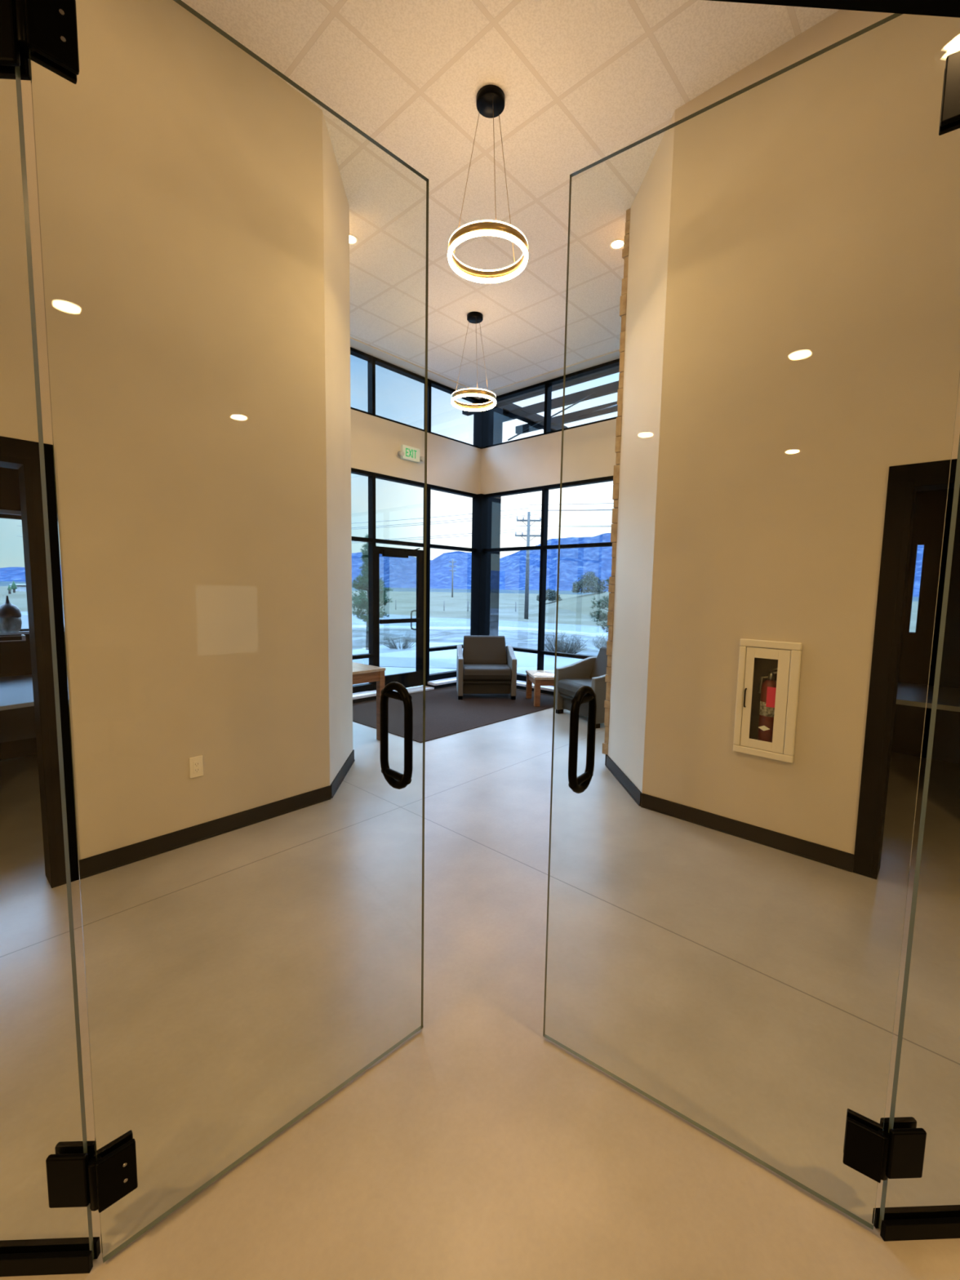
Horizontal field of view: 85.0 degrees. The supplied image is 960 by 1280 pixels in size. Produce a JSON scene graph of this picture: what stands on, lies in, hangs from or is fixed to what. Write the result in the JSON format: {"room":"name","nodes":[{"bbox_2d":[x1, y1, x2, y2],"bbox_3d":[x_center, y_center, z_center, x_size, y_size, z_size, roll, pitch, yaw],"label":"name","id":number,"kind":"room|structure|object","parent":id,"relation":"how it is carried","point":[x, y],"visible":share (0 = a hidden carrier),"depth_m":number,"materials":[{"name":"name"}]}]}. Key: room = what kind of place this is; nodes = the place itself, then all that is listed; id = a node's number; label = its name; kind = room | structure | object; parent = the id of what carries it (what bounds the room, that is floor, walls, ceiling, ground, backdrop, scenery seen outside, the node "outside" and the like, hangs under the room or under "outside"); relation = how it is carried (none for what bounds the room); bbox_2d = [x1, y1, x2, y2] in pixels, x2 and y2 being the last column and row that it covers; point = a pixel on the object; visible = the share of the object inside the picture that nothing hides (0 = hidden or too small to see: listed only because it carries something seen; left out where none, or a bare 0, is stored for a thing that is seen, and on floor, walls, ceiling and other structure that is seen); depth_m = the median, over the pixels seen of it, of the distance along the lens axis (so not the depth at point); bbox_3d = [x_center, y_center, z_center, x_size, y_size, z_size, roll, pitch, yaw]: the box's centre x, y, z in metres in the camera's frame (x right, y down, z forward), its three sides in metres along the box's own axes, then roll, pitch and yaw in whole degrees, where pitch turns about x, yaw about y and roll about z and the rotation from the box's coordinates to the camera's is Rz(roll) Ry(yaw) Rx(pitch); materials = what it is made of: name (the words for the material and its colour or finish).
{"room":"lobby","nodes":[
{"label":"lobby","id":0,"kind":"room"},
{"bbox_2d":[0,466,37,760],"bbox_3d":[-5.004,-1.189,3.477,0.150,4.630,6.490,6,8,42],"label":"wall","id":1,"kind":"structure","parent":0,"point":[15,655],"depth_m":4.55,"materials":[{"name":"black paint"}]},
{"bbox_2d":[0,509,29,635],"bbox_3d":[-4.180,-0.564,4.343,0.120,1.055,2.600,6,8,42],"label":"window","id":2,"kind":"structure","parent":1,"relation":"in","point":[23,631],"depth_m":4.47,"materials":[{"name":"black metal"}]},
{"bbox_2d":[0,634,26,641],"bbox_3d":[-4.144,-0.002,4.264,0.165,0.044,0.665,6,8,42],"label":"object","id":3,"kind":"object","parent":2,"relation":"attached to","point":[5,638],"visible":1,"depth_m":4.39,"materials":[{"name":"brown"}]},
{"bbox_2d":[0,595,22,632],"bbox_3d":[-3.986,-0.219,4.431,0.166,0.312,0.166,6,8,42],"label":"vase","id":4,"kind":"object","parent":3,"relation":"on","point":[11,621],"visible":1,"depth_m":4.39,"materials":[{"name":"ceramic"}]},
{"bbox_2d":[0,0,329,859],"bbox_3d":[-3.152,-0.961,1.470,0.150,4.630,6.017,6,8,42],"label":"wall","id":5,"kind":"structure","parent":0,"point":[180,177],"depth_m":2.92,"materials":[{"name":"beige paint"}]},
{"bbox_2d":[0,435,79,888],"bbox_3d":[-2.524,0.183,2.293,0.174,2.213,1.117,6,8,42],"label":"door frame","id":6,"kind":"structure","parent":5,"relation":"in","point":[23,455],"depth_m":2.59,"materials":[{"name":"black metal"}]},
{"bbox_2d":[189,755,203,778],"bbox_3d":[-1.701,0.761,3.145,0.009,0.125,0.075,6,8,42],"label":"wall outlet","id":7,"kind":"object","parent":5,"relation":"attached to","point":[196,763],"visible":1,"depth_m":3.14,"materials":[{"name":"beige plastic"}]},
{"bbox_2d":[193,760,199,773],"bbox_3d":[-1.698,0.761,3.143,0.003,0.072,0.036,6,8,42],"label":"receptacle","id":8,"kind":"object","parent":7,"relation":"attached to","point":[196,763],"depth_m":3.14,"materials":[{"name":"beige plastic"}]},
{"bbox_2d":[79,785,330,879],"bbox_3d":[-1.600,1.161,3.297,0.016,0.102,1.487,6,8,42],"label":"baseboard","id":9,"kind":"structure","parent":5,"relation":"attached to","point":[111,860],"depth_m":3.16,"materials":[{"name":"black rubber"}]},
{"bbox_2d":[322,112,352,785],"bbox_3d":[-1.147,-1.180,4.051,0.130,4.630,0.853,1,6,-3],"label":"wall","id":10,"kind":"structure","parent":0,"point":[335,203],"depth_m":3.98,"materials":[{"name":"beige paint"}]},
{"bbox_2d":[330,749,355,798],"bbox_3d":[-1.111,1.074,4.277,0.016,0.102,0.847,1,6,-3],"label":"baseboard","id":11,"kind":"structure","parent":10,"relation":"attached to","point":[340,777],"depth_m":4.19,"materials":[{"name":"black rubber"}]},
{"bbox_2d":[350,337,619,399],"bbox_3d":[0.091,-3.655,5.863,3.770,0.015,3.940,6,8,42],"label":"trim","id":12,"kind":"structure","parent":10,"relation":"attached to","point":[355,344],"depth_m":7.33,"materials":[{"name":"beige paint"}]},
{"bbox_2d":[0,688,959,1279],"bbox_3d":[0.455,1.489,1.447,11.340,0.120,10.860,6,8,42],"label":"floor","id":13,"kind":"structure","parent":0,"point":[236,980],"depth_m":1.85,"materials":[{"name":"concrete"}]},
{"bbox_2d":[0,674,35,742],"bbox_3d":[-3.848,0.766,3.670,1.480,0.740,2.500,6,8,42],"label":"desk","id":14,"kind":"object","parent":13,"relation":"on","point":[17,717],"visible":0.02,"depth_m":4.40,"materials":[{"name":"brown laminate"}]},
{"bbox_2d":[352,662,385,740],"bbox_3d":[-1.638,0.619,5.550,1.300,0.742,0.595,6,8,42],"label":"console table","id":15,"kind":"object","parent":13,"relation":"on","point":[362,673],"visible":0.18,"depth_m":5.27,"materials":[{"name":"brown wood"}]},
{"bbox_2d":[394,685,434,693],"bbox_3d":[-1.145,0.763,7.813,0.320,0.030,0.960,6,8,42],"label":"trim","id":16,"kind":"structure","parent":13,"relation":"on","point":[420,688],"depth_m":7.95,"materials":[{"name":"stone"}]},
{"bbox_2d":[352,685,553,742],"bbox_3d":[-0.325,0.866,7.009,1.965,0.008,2.945,6,8,42],"label":"carpet","id":17,"kind":"object","parent":13,"relation":"on","point":[446,714],"visible":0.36,"depth_m":6.64,"materials":[{"name":"grey carpet"}]},
{"bbox_2d":[456,635,516,699],"bbox_3d":[0.081,0.385,7.618,0.820,0.845,0.722,1,6,-4],"label":"armchair","id":18,"kind":"object","parent":17,"relation":"on","point":[485,664],"visible":1,"depth_m":7.40,"materials":[{"name":"grey fabric"}]},
{"bbox_2d":[462,663,511,680],"bbox_3d":[0.085,0.454,7.564,0.670,0.187,0.599,1,6,-4],"label":"seat cushion","id":19,"kind":"object","parent":18,"relation":"on","point":[471,672],"depth_m":7.29,"materials":[{"name":"grey fabric"}]},
{"bbox_2d":[525,670,554,706],"bbox_3d":[0.988,0.661,7.260,0.610,0.395,0.610,0,6,-7],"label":"side table","id":20,"kind":"object","parent":17,"relation":"on","point":[538,681],"visible":0.52,"depth_m":6.96,"materials":[{"name":"brown wood"}]},
{"bbox_2d":[533,672,554,676],"bbox_3d":[0.888,0.469,7.133,0.280,0.006,0.220,3,6,22],"label":"magazine","id":21,"kind":"object","parent":20,"relation":"on","point":[536,673],"visible":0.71,"depth_m":7.10,"materials":[{"name":"white paper"}]},
{"bbox_2d":[555,646,608,728],"bbox_3d":[1.425,0.536,6.393,0.722,0.845,0.820,-2,6,-24],"label":"armchair","id":22,"kind":"object","parent":13,"relation":"on","point":[591,672],"visible":0.52,"depth_m":6.54,"materials":[{"name":"grey fabric"}]},
{"bbox_2d":[557,677,591,702],"bbox_3d":[1.368,0.601,6.374,0.599,0.187,0.670,-2,6,-24],"label":"seat cushion","id":23,"kind":"object","parent":22,"relation":"on","point":[567,687],"depth_m":6.40,"materials":[{"name":"grey fabric"}]},
{"bbox_2d":[896,682,959,711],"bbox_3d":[4.166,0.860,4.100,1.630,0.740,1.050,6,8,42],"label":"conference table","id":24,"kind":"object","parent":13,"relation":"on","point":[908,694],"visible":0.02,"depth_m":4.27,"materials":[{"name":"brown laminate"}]},
{"bbox_2d":[350,408,617,494],"bbox_3d":[0.068,-2.518,5.992,4.040,0.740,4.220,6,8,42],"label":"wall","id":25,"kind":"structure","parent":0,"point":[588,451],"depth_m":7.69,"materials":[{"name":"beige paint"}]},
{"bbox_2d":[397,444,424,462],"bbox_3d":[-0.984,-2.678,7.524,0.106,0.190,0.464,6,8,42],"label":"exit sign","id":26,"kind":"object","parent":25,"relation":"attached to","point":[408,453],"visible":1,"depth_m":7.52,"materials":[{"name":"white plastic"}]},
{"bbox_2d":[351,467,476,703],"bbox_3d":[-1.347,-0.744,7.371,0.300,3.108,3.868,6,8,42],"label":"window","id":27,"kind":"structure","parent":25,"relation":"in","point":[366,695],"depth_m":7.41,"materials":[{"name":"black metal"}]},
{"bbox_2d":[375,546,423,688],"bbox_3d":[-1.160,-0.316,7.735,0.220,2.102,0.946,6,8,42],"label":"door","id":28,"kind":"structure","parent":27,"relation":"attached to","point":[410,679],"depth_m":7.90,"materials":[{"name":"black metal"}]},
{"bbox_2d":[350,346,478,448],"bbox_3d":[-1.372,-3.423,7.173,0.110,0.782,3.868,6,8,42],"label":"window","id":29,"kind":"structure","parent":25,"relation":"in","point":[372,361],"depth_m":7.31,"materials":[{"name":"black metal"}]},
{"bbox_2d":[470,398,490,635],"bbox_3d":[-0.003,-1.627,8.818,0.200,4.630,0.190,6,8,42],"label":"column","id":30,"kind":"structure","parent":25,"relation":"attached to","point":[481,419],"depth_m":8.75,"materials":[{"name":"black metal"}]},
{"bbox_2d":[483,475,613,695],"bbox_3d":[1.377,-0.715,7.550,3.688,3.108,0.300,6,8,42],"label":"window","id":31,"kind":"structure","parent":25,"relation":"in","point":[521,685],"depth_m":7.99,"materials":[{"name":"black metal"}]},
{"bbox_2d":[485,358,619,448],"bbox_3d":[1.486,-3.393,7.358,3.688,0.782,0.110,6,8,42],"label":"window","id":32,"kind":"structure","parent":25,"relation":"in","point":[547,384],"depth_m":7.75,"materials":[{"name":"black metal"}]},
{"bbox_2d":[181,0,839,391],"bbox_3d":[0.405,-3.226,0.843,11.040,0.120,11.040,6,8,42],"label":"ceiling","id":33,"kind":"structure","parent":0,"point":[581,82],"depth_m":3.53,"materials":[{"name":"tile"}]},
{"bbox_2d":[349,234,358,244],"bbox_3d":[-1.157,-3.564,4.667,0.150,0.004,0.150,6,8,42],"label":"recessed light","id":34,"kind":"object","parent":33,"relation":"in","point":[353,240],"visible":0.6,"depth_m":4.67,"materials":[{"name":"beige plastic"}]},
{"bbox_2d":[451,311,496,411],"bbox_3d":[-0.065,-3.192,5.982,0.520,0.964,0.520,6,8,42],"label":"ring pendant light","id":35,"kind":"object","parent":33,"relation":"hanging from","point":[472,317],"visible":1,"depth_m":5.92,"materials":[{"name":"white metal"}]},
{"bbox_2d":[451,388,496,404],"bbox_3d":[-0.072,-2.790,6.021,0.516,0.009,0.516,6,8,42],"label":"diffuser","id":36,"kind":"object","parent":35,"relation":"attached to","point":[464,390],"depth_m":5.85,"materials":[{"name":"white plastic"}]},
{"bbox_2d":[451,393,496,411],"bbox_3d":[-0.073,-2.725,6.028,0.520,0.025,0.520,6,8,42],"label":"diffuser","id":37,"kind":"object","parent":35,"relation":"attached to","point":[470,408],"depth_m":6.10,"materials":[{"name":"white plastic"}]},
{"bbox_2d":[447,84,528,283],"bbox_3d":[0.059,-2.932,3.348,0.520,0.964,0.520,6,8,42],"label":"ring pendant light","id":38,"kind":"object","parent":33,"relation":"hanging from","point":[490,101],"visible":1,"depth_m":3.28,"materials":[{"name":"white metal"}]},
{"bbox_2d":[447,229,528,283],"bbox_3d":[0.051,-2.465,3.394,0.520,0.025,0.520,6,8,42],"label":"diffuser","id":39,"kind":"object","parent":38,"relation":"attached to","point":[468,233],"depth_m":3.34,"materials":[{"name":"white plastic"}]},
{"bbox_2d":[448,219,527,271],"bbox_3d":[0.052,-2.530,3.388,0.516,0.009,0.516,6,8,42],"label":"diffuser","id":40,"kind":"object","parent":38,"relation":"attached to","point":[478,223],"depth_m":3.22,"materials":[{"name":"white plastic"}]},
{"bbox_2d":[608,239,623,249],"bbox_3d":[1.226,-3.525,4.673,0.150,0.004,0.150,6,8,42],"label":"recessed light","id":41,"kind":"object","parent":33,"relation":"in","point":[616,244],"visible":0.89,"depth_m":4.67,"materials":[{"name":"beige plastic"}]},
{"bbox_2d":[601,208,630,755],"bbox_3d":[1.993,-1.253,5.337,0.125,4.630,2.433,6,8,42],"label":"stone wall","id":42,"kind":"structure","parent":0,"point":[623,303],"depth_m":4.45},
{"bbox_2d":[608,111,675,805],"bbox_3d":[1.243,-1.136,4.021,0.100,4.630,0.870,1,6,-3],"label":"wall","id":43,"kind":"structure","parent":0,"point":[650,210],"depth_m":3.94,"materials":[{"name":"beige paint"}]},
{"bbox_2d":[605,755,641,805],"bbox_3d":[1.147,1.116,4.240,0.016,0.102,0.866,1,6,-3],"label":"baseboard","id":44,"kind":"structure","parent":43,"relation":"attached to","point":[620,775],"depth_m":4.15,"materials":[{"name":"black rubber"}]},
{"bbox_2d":[641,9,959,871],"bbox_3d":[3.695,-0.841,1.426,6.600,4.630,0.150,6,8,42],"label":"wall","id":45,"kind":"structure","parent":0,"point":[811,340],"depth_m":3.01,"materials":[{"name":"beige paint"}]},
{"bbox_2d":[640,793,853,872],"bbox_3d":[1.636,1.209,3.375,1.262,0.102,0.016,6,8,42],"label":"baseboard","id":46,"kind":"structure","parent":45,"relation":"attached to","point":[822,854],"depth_m":3.29,"materials":[{"name":"black rubber"}]},
{"bbox_2d":[733,638,802,763],"bbox_3d":[1.775,0.359,3.229,0.336,0.719,0.166,6,8,42],"label":"fire extinguisher cabinet","id":47,"kind":"object","parent":45,"relation":"attached to","point":[754,663],"visible":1,"depth_m":3.19,"materials":[{"name":"beige metal"}]},
{"bbox_2d":[757,667,777,742],"bbox_3d":[1.782,0.409,3.238,0.121,0.510,0.112,6,8,42],"label":"fire extinguisher","id":48,"kind":"object","parent":47,"relation":"in","point":[767,689],"visible":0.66,"depth_m":3.21,"materials":[{"name":"red metal"}]},
{"bbox_2d":[852,458,959,879],"bbox_3d":[2.588,0.240,2.532,1.120,2.226,0.174,6,8,42],"label":"door frame","id":49,"kind":"structure","parent":45,"relation":"in","point":[904,480],"depth_m":2.79,"materials":[{"name":"black metal"}]},
{"bbox_2d":[891,488,959,764],"bbox_3d":[4.666,-0.086,2.766,7.150,2.900,3.039,6,8,42],"label":"wall","id":50,"kind":"structure","parent":0,"point":[930,508],"depth_m":4.96,"materials":[{"name":"black paint"}]},
{"bbox_2d":[906,541,927,635],"bbox_3d":[4.208,-0.494,5.052,0.090,0.890,0.070,6,8,42],"label":"window","id":51,"kind":"structure","parent":50,"relation":"in","point":[925,542],"depth_m":5.03,"materials":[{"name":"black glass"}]},
{"label":"outside","id":52,"kind":"structure","parent":0,"visible":0},
{"bbox_2d":[0,581,919,601],"bbox_3d":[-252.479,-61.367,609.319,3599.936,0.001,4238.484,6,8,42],"label":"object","id":53,"kind":"structure","parent":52,"point":[2,583],"depth_m":550.73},
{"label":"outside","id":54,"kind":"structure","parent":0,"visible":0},
{"bbox_2d":[0,586,918,631],"bbox_3d":[-34.752,-6.375,83.985,494.996,0.590,582.792,6,8,42],"label":"field","id":55,"kind":"structure","parent":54,"point":[456,606],"depth_m":74.30,"materials":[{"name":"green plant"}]},
{"bbox_2d":[7,584,11,594],"bbox_3d":[-93.072,-9.966,103.709,0.864,2.000,0.864,6,8,42],"label":"conifer","id":56,"kind":"object","parent":55,"relation":"on","point":[9,588],"visible":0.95,"depth_m":103.61,"materials":[{"name":"green plant"}]},
{"bbox_2d":[11,580,17,592],"bbox_3d":[-102.264,-11.631,115.022,1.248,2.800,1.248,6,8,42],"label":"conifer","id":57,"kind":"object","parent":55,"relation":"on","point":[14,588],"visible":0.94,"depth_m":114.82,"materials":[{"name":"green plant"}]},
{"bbox_2d":[9,583,26,591],"bbox_3d":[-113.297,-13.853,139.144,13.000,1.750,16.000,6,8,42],"label":"warehouse","id":58,"kind":"structure","parent":55,"relation":"on","point":[20,587],"depth_m":130.27,"materials":[{"name":"grey"}]},
{"bbox_2d":[448,559,456,597],"bbox_3d":[-7.787,-17.359,148.795,2.230,11.000,0.494,1,6,-3],"label":"utility pole","id":59,"kind":"object","parent":55,"relation":"on","point":[452,562],"visible":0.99,"depth_m":148.52,"materials":[{"name":"brown wood"}]},
{"bbox_2d":[515,511,541,618],"bbox_3d":[4.130,-6.290,45.503,2.325,9.500,0.380,1,6,4],"label":"utility pole","id":60,"kind":"object","parent":55,"relation":"on","point":[528,520],"visible":0.88,"depth_m":45.30,"materials":[{"name":"brown wood"}]},
{"bbox_2d":[16,525,611,539],"bbox_3d":[6.902,-10.050,39.272,133.614,4.352,48.439,6,8,42],"label":"power line","id":61,"kind":"object","parent":60,"relation":"attached to","point":[517,526],"visible":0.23,"depth_m":44.54,"materials":[{"name":"grey metal"}]},
{"bbox_2d":[20,509,609,528],"bbox_3d":[7.023,-11.342,39.138,133.614,4.352,48.439,6,8,42],"label":"power line","id":62,"kind":"object","parent":60,"relation":"attached to","point":[578,509],"visible":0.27,"depth_m":46.07,"materials":[{"name":"grey metal"}]},
{"bbox_2d":[352,529,537,542],"bbox_3d":[9.095,-9.997,39.103,133.614,4.352,48.439,6,8,42],"label":"power line","id":63,"kind":"object","parent":60,"relation":"attached to","point":[532,530],"visible":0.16,"depth_m":48.04,"materials":[{"name":"grey metal"}]},
{"bbox_2d":[358,510,588,528],"bbox_3d":[9.017,-11.293,38.984,133.614,4.352,48.439,6,8,42],"label":"power line","id":64,"kind":"object","parent":60,"relation":"attached to","point":[549,510],"visible":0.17,"depth_m":46.14,"materials":[{"name":"grey metal"}]},
{"bbox_2d":[354,502,613,523],"bbox_3d":[8.029,-11.815,39.012,133.614,4.352,48.439,6,8,42],"label":"power line","id":65,"kind":"object","parent":60,"relation":"attached to","point":[607,503],"visible":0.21,"depth_m":46.80,"materials":[{"name":"grey metal"}]},
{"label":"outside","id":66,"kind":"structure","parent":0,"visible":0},
{"bbox_2d":[523,591,608,619],"bbox_3d":[16.383,-5.796,75.943,60.442,2.898,69.029,6,8,42],"label":"field rise","id":67,"kind":"structure","parent":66,"point":[577,606],"depth_m":56.51,"materials":[{"name":"green plant"}]},
{"bbox_2d":[536,587,562,601],"bbox_3d":[8.971,-5.986,69.242,3.981,1.944,3.586,6,8,42],"label":"bush","id":68,"kind":"object","parent":67,"relation":"on","point":[551,595],"visible":0.74,"depth_m":68.25,"materials":[{"name":"green plant"}]},
{"bbox_2d":[571,571,605,593],"bbox_3d":[14.113,-7.463,68.143,4.871,3.000,4.762,6,8,42],"label":"bush","id":69,"kind":"object","parent":67,"relation":"on","point":[589,580],"visible":0.95,"depth_m":67.37,"materials":[{"name":"green plant"}]},
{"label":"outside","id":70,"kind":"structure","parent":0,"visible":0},
{"bbox_2d":[0,533,924,596],"bbox_3d":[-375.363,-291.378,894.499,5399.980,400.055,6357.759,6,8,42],"label":"mountains","id":71,"kind":"structure","parent":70,"point":[397,572],"depth_m":2890.54,"materials":[{"name":"blue stone"}]},
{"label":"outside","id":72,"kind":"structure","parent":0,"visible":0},
{"bbox_2d":[351,642,582,693],"bbox_3d":[-4.826,0.895,7.987,23.915,0.090,16.902,0,6,-13],"label":"patio","id":73,"kind":"structure","parent":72,"point":[525,660],"depth_m":13.05,"materials":[{"name":"concrete"}]},
{"bbox_2d":[351,533,393,649],"bbox_3d":[-2.988,-1.327,14.371,1.299,3.197,1.572,-3,7,-36],"label":"pine tree","id":74,"kind":"object","parent":73,"relation":"on","point":[362,605],"visible":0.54,"depth_m":14.20,"materials":[{"name":"green plant"}]},
{"bbox_2d":[379,634,416,648],"bbox_3d":[-2.264,0.018,14.830,1.151,0.434,1.204,6,8,42],"label":"shrub","id":75,"kind":"object","parent":73,"relation":"on","point":[393,646],"visible":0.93,"depth_m":14.76,"materials":[{"name":"grey plant"}]},
{"bbox_2d":[352,657,456,668],"bbox_3d":[-2.544,0.485,12.055,5.400,0.008,1.500,1,6,4],"label":"walkway","id":76,"kind":"structure","parent":73,"relation":"on","point":[406,662],"depth_m":11.90,"materials":[{"name":"grey concrete"}]},
{"bbox_2d":[462,365,619,635],"bbox_3d":[4.172,-1.729,7.804,10.600,5.470,3.886,6,8,42],"label":"sunshade","id":77,"kind":"object","parent":73,"relation":"on","point":[504,411],"visible":0.3,"depth_m":10.37,"materials":[{"name":"black metal"}]},
{"bbox_2d":[588,575,611,635],"bbox_3d":[2.900,-0.705,9.943,1.815,2.980,2.098,6,8,42],"label":"pine tree","id":78,"kind":"object","parent":73,"relation":"on","point":[604,602],"visible":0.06,"depth_m":9.93,"materials":[{"name":"green plant"}]},
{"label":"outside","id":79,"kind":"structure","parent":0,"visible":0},
{"bbox_2d":[20,611,608,633],"bbox_3d":[-20.092,-0.467,24.655,89.696,0.558,50.138,0,6,-11],"label":"road","id":80,"kind":"structure","parent":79,"point":[433,621],"depth_m":32.45,"materials":[{"name":"grey asphalt"}]},
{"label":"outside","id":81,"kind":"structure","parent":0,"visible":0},
{"bbox_2d":[351,624,608,637],"bbox_3d":[-14.851,0.451,15.827,72.749,0.628,31.496,0,6,-11],"label":"roadside","id":82,"kind":"structure","parent":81,"point":[353,625],"depth_m":27.09,"materials":[{"name":"concrete"}]},
{"bbox_2d":[351,626,604,636],"bbox_3d":[-11.990,0.543,14.254,62.481,0.487,27.370,0,6,-11],"label":"kerb","id":83,"kind":"object","parent":82,"relation":"on","point":[352,627],"visible":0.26,"depth_m":25.93,"materials":[{"name":"concrete"}]},
{"bbox_3d":[0.137,-2.250,0.885,5.282,1.840,5.282,6,8,42],"label":"wall header","id":84,"kind":"structure","parent":0,"visible":0},
{"bbox_2d":[0,0,100,1276],"bbox_3d":[-2.242,0.030,1.006,2.779,2.778,0.040,1,6,-3],"label":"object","id":85,"kind":"structure","parent":84,"relation":"in","point":[67,1175],"depth_m":1.16,"materials":[{"name":"clear glass"}]},
{"bbox_2d":[14,0,428,1262],"bbox_3d":[-0.517,0.016,1.386,0.947,2.770,0.156,-5,8,-45],"label":"door","id":86,"kind":"structure","parent":85,"relation":"attached to","point":[46,30],"depth_m":1.20,"materials":[{"name":"clear glass"}]},
{"bbox_2d":[706,0,959,17],"bbox_3d":[0.120,-1.332,1.013,7.508,0.012,0.118,1,6,-3],"label":"trim","id":87,"kind":"structure","parent":84,"relation":"attached to","point":[947,8],"depth_m":1.09,"materials":[{"name":"black metal"}]},
{"bbox_2d":[871,435,959,1241],"bbox_3d":[2.410,0.089,1.215,2.836,2.778,0.040,1,6,-3],"label":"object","id":88,"kind":"structure","parent":84,"relation":"in","point":[907,1144],"depth_m":1.25,"materials":[{"name":"clear glass"}]},
{"bbox_2d":[542,13,959,1230],"bbox_3d":[0.628,0.032,1.422,0.938,2.770,0.156,5,7,35],"label":"door","id":89,"kind":"structure","parent":88,"relation":"attached to","point":[866,1143],"depth_m":1.31,"materials":[{"name":"clear glass"}]},
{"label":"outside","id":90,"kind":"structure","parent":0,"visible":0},
{"bbox_2d":[351,627,608,656],"bbox_3d":[-10.983,0.548,13.104,61.666,0.776,28.607,0,6,-8],"label":"verge","id":91,"kind":"structure","parent":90,"point":[528,639],"depth_m":19.99,"materials":[{"name":"green plant"}]},
{"bbox_2d":[21,614,28,628],"bbox_3d":[-10.937,-0.152,12.702,0.040,0.970,0.640,6,8,42],"label":"road sign","id":92,"kind":"object","parent":91,"relation":"on","point":[24,619],"visible":0.06,"depth_m":12.62,"materials":[{"name":"grey"}]},
{"bbox_2d":[544,630,588,653],"bbox_3d":[2.196,0.048,13.966,1.307,0.672,1.365,5,7,36],"label":"shrub","id":93,"kind":"object","parent":91,"relation":"on","point":[559,648],"visible":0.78,"depth_m":13.82,"materials":[{"name":"grey plant"}]},
{"bbox_2d":[591,633,608,649],"bbox_3d":[3.662,0.071,13.780,1.555,0.713,1.636,-3,7,-34],"label":"shrub","id":94,"kind":"object","parent":91,"relation":"on","point":[603,643],"visible":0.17,"depth_m":13.83,"materials":[{"name":"grey plant"}]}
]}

